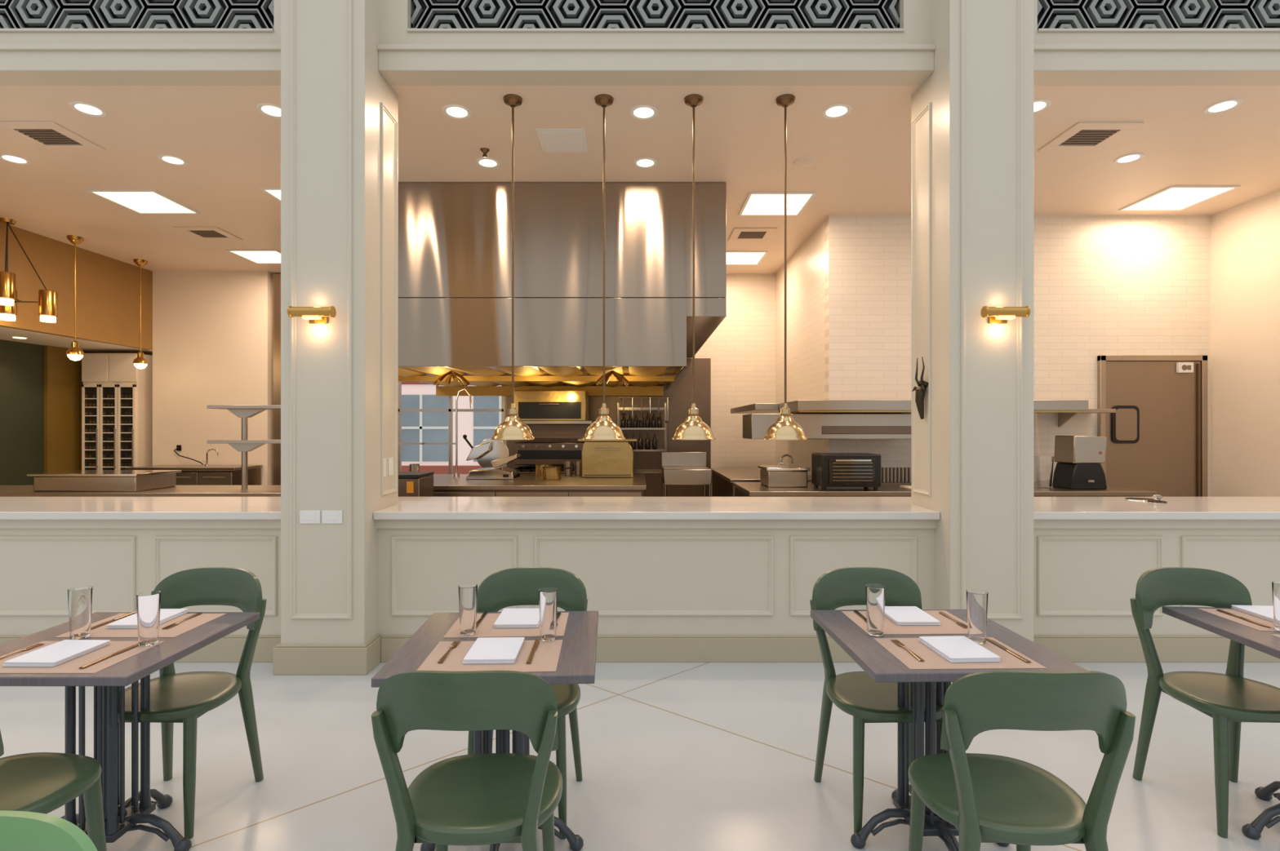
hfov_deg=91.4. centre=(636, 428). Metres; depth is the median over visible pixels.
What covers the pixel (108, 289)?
wall
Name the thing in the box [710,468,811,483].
countertop
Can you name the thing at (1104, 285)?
wall
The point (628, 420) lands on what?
sauce bottle
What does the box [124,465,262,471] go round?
countertop
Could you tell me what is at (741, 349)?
wall
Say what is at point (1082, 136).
ceiling vent
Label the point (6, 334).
ceiling
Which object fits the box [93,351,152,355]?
wall
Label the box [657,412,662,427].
sauce bottle
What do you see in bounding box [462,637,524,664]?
napkin
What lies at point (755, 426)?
upper cabinet
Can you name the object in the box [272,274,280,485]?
cladding
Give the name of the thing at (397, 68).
wall
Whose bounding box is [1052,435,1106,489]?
blender
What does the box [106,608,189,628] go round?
napkin
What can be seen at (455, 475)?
faucet
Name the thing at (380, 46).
trim
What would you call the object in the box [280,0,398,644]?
pillar
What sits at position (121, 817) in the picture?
dining table
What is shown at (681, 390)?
cladding
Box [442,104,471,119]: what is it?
recessed light
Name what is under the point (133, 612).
table knife
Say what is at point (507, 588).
dining chair
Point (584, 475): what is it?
drip tray
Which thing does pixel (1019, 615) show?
trim
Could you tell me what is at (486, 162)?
recessed light
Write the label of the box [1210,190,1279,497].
wall
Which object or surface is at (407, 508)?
countertop
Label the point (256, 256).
ceiling light panel
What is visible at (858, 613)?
table knife
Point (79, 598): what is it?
drinking glass
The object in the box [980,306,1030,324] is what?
wall sconce
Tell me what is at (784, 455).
faucet
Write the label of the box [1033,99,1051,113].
recessed light
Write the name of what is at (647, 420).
sauce bottle
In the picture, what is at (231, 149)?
ceiling
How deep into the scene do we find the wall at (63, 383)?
8.95 m
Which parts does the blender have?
knob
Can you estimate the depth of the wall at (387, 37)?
4.06 m
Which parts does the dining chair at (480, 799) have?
leg, leg, backrest, seat rail, seat, leg, leg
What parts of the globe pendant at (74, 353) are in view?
rod, bulb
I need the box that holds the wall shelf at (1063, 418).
[1052,408,1115,427]
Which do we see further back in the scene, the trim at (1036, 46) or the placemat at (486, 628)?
the trim at (1036, 46)
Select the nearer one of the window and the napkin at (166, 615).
the napkin at (166, 615)
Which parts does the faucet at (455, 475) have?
spout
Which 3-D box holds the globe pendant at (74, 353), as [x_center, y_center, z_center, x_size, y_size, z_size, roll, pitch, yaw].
[-6.810,-1.567,7.580,0.170,1.505,0.170,0,0,0]
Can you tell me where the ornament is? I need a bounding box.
[911,356,928,419]
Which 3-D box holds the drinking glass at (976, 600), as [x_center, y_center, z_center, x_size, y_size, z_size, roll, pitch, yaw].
[1.196,0.661,2.190,0.069,0.175,0.069,0,0,0]
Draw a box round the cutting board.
[899,485,911,489]
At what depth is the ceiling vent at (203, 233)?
7.41 m
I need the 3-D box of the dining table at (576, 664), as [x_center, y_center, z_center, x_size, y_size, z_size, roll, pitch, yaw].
[-0.475,1.125,2.220,0.670,0.750,0.670,0,0,-2]
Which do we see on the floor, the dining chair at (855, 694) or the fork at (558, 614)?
the dining chair at (855, 694)
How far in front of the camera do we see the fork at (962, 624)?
2.39 m
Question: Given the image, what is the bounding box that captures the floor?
[0,662,1279,850]
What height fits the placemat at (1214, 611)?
0.001 m
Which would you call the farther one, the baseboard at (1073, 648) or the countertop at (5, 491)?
the countertop at (5, 491)
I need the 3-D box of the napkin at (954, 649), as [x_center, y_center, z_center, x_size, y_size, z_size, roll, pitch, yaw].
[1.081,0.741,2.098,0.166,0.013,0.211,0,0,-3]
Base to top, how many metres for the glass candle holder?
0.058 m
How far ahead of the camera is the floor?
2.78 m
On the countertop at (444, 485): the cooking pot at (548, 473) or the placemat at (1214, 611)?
the cooking pot at (548, 473)
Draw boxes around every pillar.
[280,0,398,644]
[911,0,1033,642]
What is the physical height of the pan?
0.226 m
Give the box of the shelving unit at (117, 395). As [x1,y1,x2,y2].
[81,353,152,470]
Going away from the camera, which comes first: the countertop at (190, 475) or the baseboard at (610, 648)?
the baseboard at (610, 648)
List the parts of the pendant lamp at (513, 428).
lamp shade, rod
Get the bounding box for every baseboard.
[0,634,855,675]
[1033,635,1279,662]
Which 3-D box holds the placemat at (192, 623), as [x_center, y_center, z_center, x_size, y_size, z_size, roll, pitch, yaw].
[-1.870,0.749,2.380,0.430,0.001,0.286,0,0,0]
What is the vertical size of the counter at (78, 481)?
0.160 m
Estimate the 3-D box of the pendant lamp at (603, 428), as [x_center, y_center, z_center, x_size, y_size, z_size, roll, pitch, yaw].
[-0.226,-1.119,4.400,0.304,2.401,0.304,0,0,0]
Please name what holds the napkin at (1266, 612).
on the placemat at (1214, 611)
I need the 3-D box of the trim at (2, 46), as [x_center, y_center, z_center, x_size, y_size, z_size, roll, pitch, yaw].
[-3.968,-2.511,4.030,3.584,0.162,0.060,0,0,0]
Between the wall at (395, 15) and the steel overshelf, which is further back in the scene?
the steel overshelf
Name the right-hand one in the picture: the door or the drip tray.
the door
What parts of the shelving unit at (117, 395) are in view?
door, door glass, handle, door, door glass, cabinet door, handle, door glass, door, handle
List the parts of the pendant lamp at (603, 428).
lamp shade, rod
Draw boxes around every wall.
[0,30,1279,44]
[0,50,1279,85]
[0,222,152,350]
[0,339,44,485]
[0,528,1279,635]
[44,345,93,472]
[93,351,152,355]
[152,271,273,485]
[273,0,414,30]
[504,274,775,468]
[775,220,824,476]
[824,215,1210,497]
[895,0,1037,30]
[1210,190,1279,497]
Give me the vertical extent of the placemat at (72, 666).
0.001 m
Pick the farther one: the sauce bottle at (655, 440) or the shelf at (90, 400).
the shelf at (90, 400)
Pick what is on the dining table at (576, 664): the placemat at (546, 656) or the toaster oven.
the placemat at (546, 656)
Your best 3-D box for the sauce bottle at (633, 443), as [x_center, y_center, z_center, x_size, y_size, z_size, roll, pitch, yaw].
[-0.040,0.189,8.680,0.072,0.220,0.070,0,0,0]
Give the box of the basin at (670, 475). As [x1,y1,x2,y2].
[662,466,711,484]
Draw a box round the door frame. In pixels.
[1097,355,1207,497]
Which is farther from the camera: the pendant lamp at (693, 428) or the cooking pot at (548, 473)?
the cooking pot at (548, 473)
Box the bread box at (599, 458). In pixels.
[577,438,636,477]
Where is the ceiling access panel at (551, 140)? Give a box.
[535,128,588,152]
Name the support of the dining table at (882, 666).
on the floor
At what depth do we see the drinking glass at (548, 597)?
2.19 m
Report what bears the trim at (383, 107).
attached to the pillar at (321, 24)
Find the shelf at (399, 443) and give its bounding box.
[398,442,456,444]
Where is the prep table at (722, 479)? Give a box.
[710,468,811,497]
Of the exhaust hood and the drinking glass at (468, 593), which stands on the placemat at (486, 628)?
the drinking glass at (468, 593)
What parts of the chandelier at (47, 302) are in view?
lamp shade, lamp shade, rod, lamp shade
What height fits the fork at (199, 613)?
0.006 m
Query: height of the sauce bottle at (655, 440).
0.220 m
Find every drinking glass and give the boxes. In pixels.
[66,586,93,639]
[136,591,160,646]
[457,583,477,635]
[538,587,558,641]
[865,583,885,636]
[965,589,988,644]
[1271,581,1279,631]
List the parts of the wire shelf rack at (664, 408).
post, post, post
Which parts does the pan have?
handle, lid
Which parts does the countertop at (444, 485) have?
door, door, door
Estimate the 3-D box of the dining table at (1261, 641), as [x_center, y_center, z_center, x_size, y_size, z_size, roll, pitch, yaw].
[2.520,1.125,2.270,0.670,0.750,0.670,0,0,5]
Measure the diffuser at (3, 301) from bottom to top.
0.065 m
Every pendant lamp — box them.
[490,93,534,439]
[582,93,625,439]
[671,93,715,439]
[763,93,807,439]
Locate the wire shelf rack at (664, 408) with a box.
[617,403,666,473]
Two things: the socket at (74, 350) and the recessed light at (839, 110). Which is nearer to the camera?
the recessed light at (839, 110)
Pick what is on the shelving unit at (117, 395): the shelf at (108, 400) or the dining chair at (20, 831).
the shelf at (108, 400)
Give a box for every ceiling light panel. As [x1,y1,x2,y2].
[85,189,200,213]
[226,249,280,264]
[259,187,280,202]
[726,251,768,265]
[737,191,816,216]
[1118,186,1240,211]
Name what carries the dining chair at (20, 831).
on the floor
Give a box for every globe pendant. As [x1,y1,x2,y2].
[66,235,84,360]
[133,258,148,369]
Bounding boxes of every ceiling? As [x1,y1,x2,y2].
[0,85,1279,274]
[0,326,152,351]
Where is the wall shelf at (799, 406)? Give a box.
[730,400,1088,413]
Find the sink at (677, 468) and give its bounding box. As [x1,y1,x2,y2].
[661,452,711,497]
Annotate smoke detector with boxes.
[793,156,816,167]
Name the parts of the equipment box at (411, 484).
label plate, lid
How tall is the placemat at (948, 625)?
0.001 m
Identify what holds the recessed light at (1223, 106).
in the ceiling at (231, 149)
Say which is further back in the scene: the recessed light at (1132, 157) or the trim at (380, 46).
the recessed light at (1132, 157)
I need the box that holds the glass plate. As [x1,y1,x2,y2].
[1124,497,1154,501]
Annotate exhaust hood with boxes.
[398,182,726,395]
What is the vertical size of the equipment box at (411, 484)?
1.090 m
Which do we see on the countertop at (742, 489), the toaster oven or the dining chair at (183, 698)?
the toaster oven
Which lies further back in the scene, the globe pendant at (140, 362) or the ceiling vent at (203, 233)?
the globe pendant at (140, 362)
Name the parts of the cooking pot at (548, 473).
handle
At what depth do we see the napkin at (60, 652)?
2.04 m
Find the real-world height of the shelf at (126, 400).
1.668 m
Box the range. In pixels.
[513,391,594,474]
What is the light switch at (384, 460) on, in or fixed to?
attached to the pillar at (321, 24)
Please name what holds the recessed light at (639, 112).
in the ceiling at (231, 149)
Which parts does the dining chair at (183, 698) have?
leg, seat, seat rail, leg, backrest, leg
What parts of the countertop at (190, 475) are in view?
door, handle, door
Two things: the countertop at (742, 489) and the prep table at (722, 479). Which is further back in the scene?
the prep table at (722, 479)
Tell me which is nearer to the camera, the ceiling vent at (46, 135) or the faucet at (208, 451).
the ceiling vent at (46, 135)
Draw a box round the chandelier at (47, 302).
[0,217,57,323]
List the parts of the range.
handle, griddle panel, panel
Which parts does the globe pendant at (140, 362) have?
rod, bulb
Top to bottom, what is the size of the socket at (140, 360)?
0.170 m
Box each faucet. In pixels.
[201,448,219,466]
[398,388,471,477]
[780,454,793,465]
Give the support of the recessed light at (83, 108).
in the ceiling at (231, 149)
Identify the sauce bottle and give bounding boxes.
[620,412,626,427]
[626,412,631,427]
[631,434,635,449]
[632,412,638,427]
[637,434,643,449]
[639,412,644,427]
[644,412,650,427]
[644,434,650,449]
[651,412,656,427]
[652,434,657,449]
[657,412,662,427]
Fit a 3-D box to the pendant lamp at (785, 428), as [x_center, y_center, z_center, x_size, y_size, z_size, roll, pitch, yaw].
[1.052,-1.119,4.400,0.304,2.401,0.304,0,0,0]
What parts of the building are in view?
frame, frame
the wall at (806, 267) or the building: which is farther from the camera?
the building
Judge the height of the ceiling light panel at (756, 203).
0.012 m
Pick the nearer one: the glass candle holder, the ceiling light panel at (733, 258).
the glass candle holder
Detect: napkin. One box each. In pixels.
[2,640,110,666]
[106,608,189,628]
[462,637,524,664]
[493,608,539,627]
[884,606,940,625]
[919,635,999,662]
[1231,604,1273,622]
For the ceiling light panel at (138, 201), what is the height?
0.012 m
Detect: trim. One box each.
[0,28,280,50]
[0,520,280,616]
[290,0,352,619]
[376,520,936,616]
[377,28,935,50]
[380,102,397,496]
[911,102,931,496]
[960,0,1022,619]
[1033,28,1279,50]
[1033,520,1279,616]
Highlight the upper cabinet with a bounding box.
[742,413,911,439]
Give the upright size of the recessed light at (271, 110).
0.018 m
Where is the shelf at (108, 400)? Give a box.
[102,395,113,466]
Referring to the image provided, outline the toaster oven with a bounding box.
[811,453,880,490]
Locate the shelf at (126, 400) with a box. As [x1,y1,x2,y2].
[120,395,131,466]
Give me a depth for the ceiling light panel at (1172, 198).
6.28 m
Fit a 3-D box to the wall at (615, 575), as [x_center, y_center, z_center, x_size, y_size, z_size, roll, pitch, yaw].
[0.130,1.040,4.190,11.780,0.920,0.340,0,0,0]
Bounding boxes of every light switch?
[383,458,386,476]
[388,457,393,475]
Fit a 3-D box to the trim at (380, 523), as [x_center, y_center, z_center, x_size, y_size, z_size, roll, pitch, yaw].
[0.130,0.893,4.005,3.581,0.626,0.031,0,0,0]
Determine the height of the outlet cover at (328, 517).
0.080 m
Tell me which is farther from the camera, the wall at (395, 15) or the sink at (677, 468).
the sink at (677, 468)
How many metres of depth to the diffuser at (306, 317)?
3.72 m
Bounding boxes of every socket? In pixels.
[66,341,84,355]
[133,351,148,364]
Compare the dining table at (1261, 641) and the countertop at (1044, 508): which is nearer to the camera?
the dining table at (1261, 641)
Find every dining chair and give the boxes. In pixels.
[0,730,106,850]
[0,810,97,850]
[117,567,266,839]
[371,671,562,850]
[467,567,587,839]
[809,567,943,833]
[908,670,1135,850]
[1129,567,1279,838]
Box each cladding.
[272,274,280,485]
[506,358,711,497]
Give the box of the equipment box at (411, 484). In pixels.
[398,471,434,497]
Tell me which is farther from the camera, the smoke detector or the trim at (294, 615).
the smoke detector
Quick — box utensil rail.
[618,396,672,422]
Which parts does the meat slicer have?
handle, blade, blade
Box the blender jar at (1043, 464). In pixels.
[1034,456,1053,488]
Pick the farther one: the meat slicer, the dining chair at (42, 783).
the meat slicer
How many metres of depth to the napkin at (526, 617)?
2.40 m
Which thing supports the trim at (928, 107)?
attached to the pillar at (991, 25)
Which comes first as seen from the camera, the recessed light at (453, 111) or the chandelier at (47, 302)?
the recessed light at (453, 111)
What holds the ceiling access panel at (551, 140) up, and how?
attached to the ceiling at (231, 149)
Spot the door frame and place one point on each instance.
(1102, 359)
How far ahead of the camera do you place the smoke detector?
5.39 m
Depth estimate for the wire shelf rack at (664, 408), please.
8.59 m
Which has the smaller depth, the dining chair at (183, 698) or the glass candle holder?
the dining chair at (183, 698)
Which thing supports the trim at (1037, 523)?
attached to the wall at (615, 575)
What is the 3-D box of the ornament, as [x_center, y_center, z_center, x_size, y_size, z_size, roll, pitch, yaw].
[1.904,-0.265,4.140,0.098,0.412,0.174,0,0,0]
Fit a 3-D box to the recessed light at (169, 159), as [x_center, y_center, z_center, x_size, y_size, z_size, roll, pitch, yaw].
[-4.006,-2.321,5.400,0.210,0.018,0.210,0,0,0]
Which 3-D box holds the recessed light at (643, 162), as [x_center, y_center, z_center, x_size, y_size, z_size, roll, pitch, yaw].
[0.080,-2.321,5.456,0.210,0.018,0.210,0,0,0]
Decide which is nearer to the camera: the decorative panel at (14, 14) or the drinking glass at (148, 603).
the drinking glass at (148, 603)
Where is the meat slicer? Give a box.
[462,434,520,479]
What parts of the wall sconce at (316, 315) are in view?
lamp shade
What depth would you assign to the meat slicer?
7.02 m
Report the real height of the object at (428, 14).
0.656 m
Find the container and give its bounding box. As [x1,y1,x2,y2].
[1053,435,1106,463]
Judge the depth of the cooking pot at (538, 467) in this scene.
7.42 m
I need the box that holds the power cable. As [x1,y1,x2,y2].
[173,445,203,465]
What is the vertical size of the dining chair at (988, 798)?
0.900 m
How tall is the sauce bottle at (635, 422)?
0.220 m
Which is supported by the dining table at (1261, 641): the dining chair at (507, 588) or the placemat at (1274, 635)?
the placemat at (1274, 635)
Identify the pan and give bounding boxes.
[757,462,810,487]
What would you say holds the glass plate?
on the countertop at (1044, 508)
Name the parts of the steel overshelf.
post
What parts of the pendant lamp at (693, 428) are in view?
lamp shade, rod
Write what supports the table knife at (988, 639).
on the placemat at (933, 660)
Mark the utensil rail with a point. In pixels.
(620, 397)
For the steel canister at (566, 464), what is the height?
0.174 m
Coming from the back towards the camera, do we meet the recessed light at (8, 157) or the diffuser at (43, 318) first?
the diffuser at (43, 318)
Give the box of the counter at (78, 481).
[26,470,182,492]
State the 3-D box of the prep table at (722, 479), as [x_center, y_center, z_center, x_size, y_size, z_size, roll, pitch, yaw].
[1.565,1.035,7.921,1.030,0.930,1.957,0,0,0]
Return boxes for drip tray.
[583,475,631,475]
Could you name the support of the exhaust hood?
hanging from the ceiling at (231, 149)
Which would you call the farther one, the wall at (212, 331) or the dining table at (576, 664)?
the wall at (212, 331)
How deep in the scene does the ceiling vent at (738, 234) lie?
7.44 m
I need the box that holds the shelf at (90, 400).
[84,395,95,466]
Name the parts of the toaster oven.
door, handle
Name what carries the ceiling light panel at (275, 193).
attached to the ceiling at (231, 149)
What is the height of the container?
0.260 m
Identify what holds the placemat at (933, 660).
on the dining table at (882, 666)
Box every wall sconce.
[287,306,336,324]
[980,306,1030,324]
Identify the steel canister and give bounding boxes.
[409,463,419,471]
[564,461,572,475]
[574,460,581,475]
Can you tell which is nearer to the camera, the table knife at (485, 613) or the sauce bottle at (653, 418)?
the table knife at (485, 613)
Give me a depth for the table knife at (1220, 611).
2.45 m
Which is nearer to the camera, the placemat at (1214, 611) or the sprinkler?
the placemat at (1214, 611)
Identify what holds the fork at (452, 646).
on the placemat at (546, 656)
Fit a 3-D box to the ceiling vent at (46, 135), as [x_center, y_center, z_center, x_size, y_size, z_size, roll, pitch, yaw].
[-4.660,-2.314,4.960,0.500,0.012,0.480,0,0,0]
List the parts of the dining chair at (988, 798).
leg, leg, seat, seat rail, leg, backrest, leg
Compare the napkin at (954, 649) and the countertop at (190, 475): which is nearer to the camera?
the napkin at (954, 649)
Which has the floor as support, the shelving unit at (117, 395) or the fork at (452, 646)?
the shelving unit at (117, 395)
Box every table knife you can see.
[78,643,138,669]
[90,611,136,629]
[475,611,487,628]
[526,639,539,664]
[853,609,866,622]
[986,638,1031,662]
[1216,609,1271,627]
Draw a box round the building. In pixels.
[401,382,501,474]
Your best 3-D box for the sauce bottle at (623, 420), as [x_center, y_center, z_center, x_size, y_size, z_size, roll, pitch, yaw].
[-0.180,-0.111,8.700,0.072,0.220,0.070,0,0,0]
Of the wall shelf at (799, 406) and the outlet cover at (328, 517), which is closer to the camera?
the outlet cover at (328, 517)
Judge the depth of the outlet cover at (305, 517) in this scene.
3.81 m
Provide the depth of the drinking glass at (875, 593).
2.25 m
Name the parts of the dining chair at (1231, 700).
leg, backrest, seat, seat rail, leg, leg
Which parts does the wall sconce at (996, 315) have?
lamp shade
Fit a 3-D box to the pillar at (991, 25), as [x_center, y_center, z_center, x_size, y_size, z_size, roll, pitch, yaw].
[2.178,-1.000,4.090,0.515,5.000,0.540,0,0,0]
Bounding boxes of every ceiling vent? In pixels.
[0,121,106,151]
[173,226,242,240]
[728,227,777,241]
[1037,122,1144,151]
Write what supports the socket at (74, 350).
attached to the globe pendant at (74, 353)
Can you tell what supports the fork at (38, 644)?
on the placemat at (72, 666)
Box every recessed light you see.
[0,153,31,164]
[69,101,107,116]
[157,155,187,165]
[256,103,280,118]
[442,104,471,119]
[475,157,500,168]
[629,105,657,119]
[633,157,657,168]
[821,103,851,119]
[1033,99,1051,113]
[1113,153,1144,164]
[1203,98,1242,114]
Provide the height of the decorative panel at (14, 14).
0.656 m
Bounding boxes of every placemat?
[0,641,164,673]
[54,613,226,637]
[417,640,562,672]
[443,613,568,638]
[841,610,968,635]
[873,637,1046,669]
[1197,608,1279,631]
[1270,634,1279,638]
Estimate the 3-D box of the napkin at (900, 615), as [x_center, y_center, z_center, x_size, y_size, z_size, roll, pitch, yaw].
[1.073,0.741,2.472,0.166,0.013,0.211,0,0,0]
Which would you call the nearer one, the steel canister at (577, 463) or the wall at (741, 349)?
the steel canister at (577, 463)
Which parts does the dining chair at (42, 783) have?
backrest, seat, leg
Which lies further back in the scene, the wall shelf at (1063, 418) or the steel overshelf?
the wall shelf at (1063, 418)
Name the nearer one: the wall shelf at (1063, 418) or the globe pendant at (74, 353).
the wall shelf at (1063, 418)
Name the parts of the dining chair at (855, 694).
leg, leg, backrest, seat, seat rail, leg, leg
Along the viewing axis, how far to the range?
8.58 m
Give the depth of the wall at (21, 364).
8.43 m
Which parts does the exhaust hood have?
grease rail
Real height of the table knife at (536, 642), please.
0.006 m
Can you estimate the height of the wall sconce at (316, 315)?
0.091 m
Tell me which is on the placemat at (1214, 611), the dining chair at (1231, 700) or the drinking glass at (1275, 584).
the drinking glass at (1275, 584)
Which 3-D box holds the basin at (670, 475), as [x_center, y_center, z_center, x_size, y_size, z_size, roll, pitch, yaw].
[0.600,0.570,7.550,0.560,0.180,0.600,0,0,0]
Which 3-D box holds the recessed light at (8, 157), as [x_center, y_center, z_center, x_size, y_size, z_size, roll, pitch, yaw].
[-5.356,-2.321,5.379,0.210,0.018,0.210,0,0,0]
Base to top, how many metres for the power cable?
0.285 m
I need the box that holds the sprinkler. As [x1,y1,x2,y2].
[480,147,489,157]
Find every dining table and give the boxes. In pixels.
[0,612,259,850]
[371,610,598,850]
[810,608,1087,850]
[1161,606,1279,839]
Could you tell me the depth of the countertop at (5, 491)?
5.54 m
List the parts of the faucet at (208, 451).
spout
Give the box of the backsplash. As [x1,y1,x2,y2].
[661,452,706,466]
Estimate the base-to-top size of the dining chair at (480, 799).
0.900 m
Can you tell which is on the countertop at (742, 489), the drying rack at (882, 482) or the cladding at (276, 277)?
the drying rack at (882, 482)
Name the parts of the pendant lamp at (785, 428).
lamp shade, rod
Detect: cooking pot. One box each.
[534,462,553,476]
[541,466,576,479]
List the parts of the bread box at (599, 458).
plate, handle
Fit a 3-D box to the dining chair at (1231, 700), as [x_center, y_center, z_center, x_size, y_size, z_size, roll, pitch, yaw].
[2.335,1.052,2.477,0.471,0.900,0.454,0,0,2]
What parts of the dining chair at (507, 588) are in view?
leg, backrest, leg, seat, leg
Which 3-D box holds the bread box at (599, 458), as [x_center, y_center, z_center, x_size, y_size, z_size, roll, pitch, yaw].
[-0.330,0.347,7.390,0.680,0.445,0.460,0,0,0]
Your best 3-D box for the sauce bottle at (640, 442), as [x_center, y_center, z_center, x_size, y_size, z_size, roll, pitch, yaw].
[0.060,0.189,8.680,0.072,0.220,0.070,0,0,0]
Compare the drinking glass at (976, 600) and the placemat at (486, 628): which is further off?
the placemat at (486, 628)
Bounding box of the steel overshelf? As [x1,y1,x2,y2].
[207,405,280,488]
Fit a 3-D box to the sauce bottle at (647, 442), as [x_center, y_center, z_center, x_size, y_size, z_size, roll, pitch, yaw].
[0.160,0.189,8.680,0.072,0.220,0.070,0,0,0]
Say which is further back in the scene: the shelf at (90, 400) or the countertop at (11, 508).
the shelf at (90, 400)
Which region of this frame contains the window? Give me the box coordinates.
[398,382,504,474]
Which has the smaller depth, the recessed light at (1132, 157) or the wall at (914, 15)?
the wall at (914, 15)
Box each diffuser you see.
[0,297,13,306]
[0,313,15,321]
[40,315,56,323]
[302,315,321,319]
[995,315,1015,319]
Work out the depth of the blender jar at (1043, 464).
5.94 m
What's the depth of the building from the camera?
14.96 m
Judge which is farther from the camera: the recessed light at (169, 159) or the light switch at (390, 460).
the recessed light at (169, 159)
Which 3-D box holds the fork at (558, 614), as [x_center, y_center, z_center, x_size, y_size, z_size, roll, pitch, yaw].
[-0.310,0.744,2.420,0.022,0.006,0.200,0,0,0]
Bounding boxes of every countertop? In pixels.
[0,485,280,497]
[0,497,280,519]
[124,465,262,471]
[124,465,262,485]
[373,497,940,519]
[433,474,646,497]
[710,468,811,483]
[733,482,1156,497]
[1033,497,1279,519]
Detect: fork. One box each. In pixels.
[0,643,44,658]
[161,612,202,629]
[437,640,460,663]
[556,612,560,626]
[890,640,924,661]
[938,611,967,628]
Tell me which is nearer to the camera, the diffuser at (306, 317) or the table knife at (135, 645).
the table knife at (135, 645)
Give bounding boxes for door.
[1106,361,1200,497]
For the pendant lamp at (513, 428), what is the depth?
4.38 m
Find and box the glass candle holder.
[1147,494,1167,503]
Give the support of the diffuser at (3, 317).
attached to the chandelier at (47, 302)
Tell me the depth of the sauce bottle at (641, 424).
8.67 m
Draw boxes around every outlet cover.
[299,511,319,524]
[322,511,342,524]
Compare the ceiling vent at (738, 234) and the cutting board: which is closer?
the cutting board
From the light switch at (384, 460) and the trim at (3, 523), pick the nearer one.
the trim at (3, 523)
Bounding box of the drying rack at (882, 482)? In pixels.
[880,467,911,484]

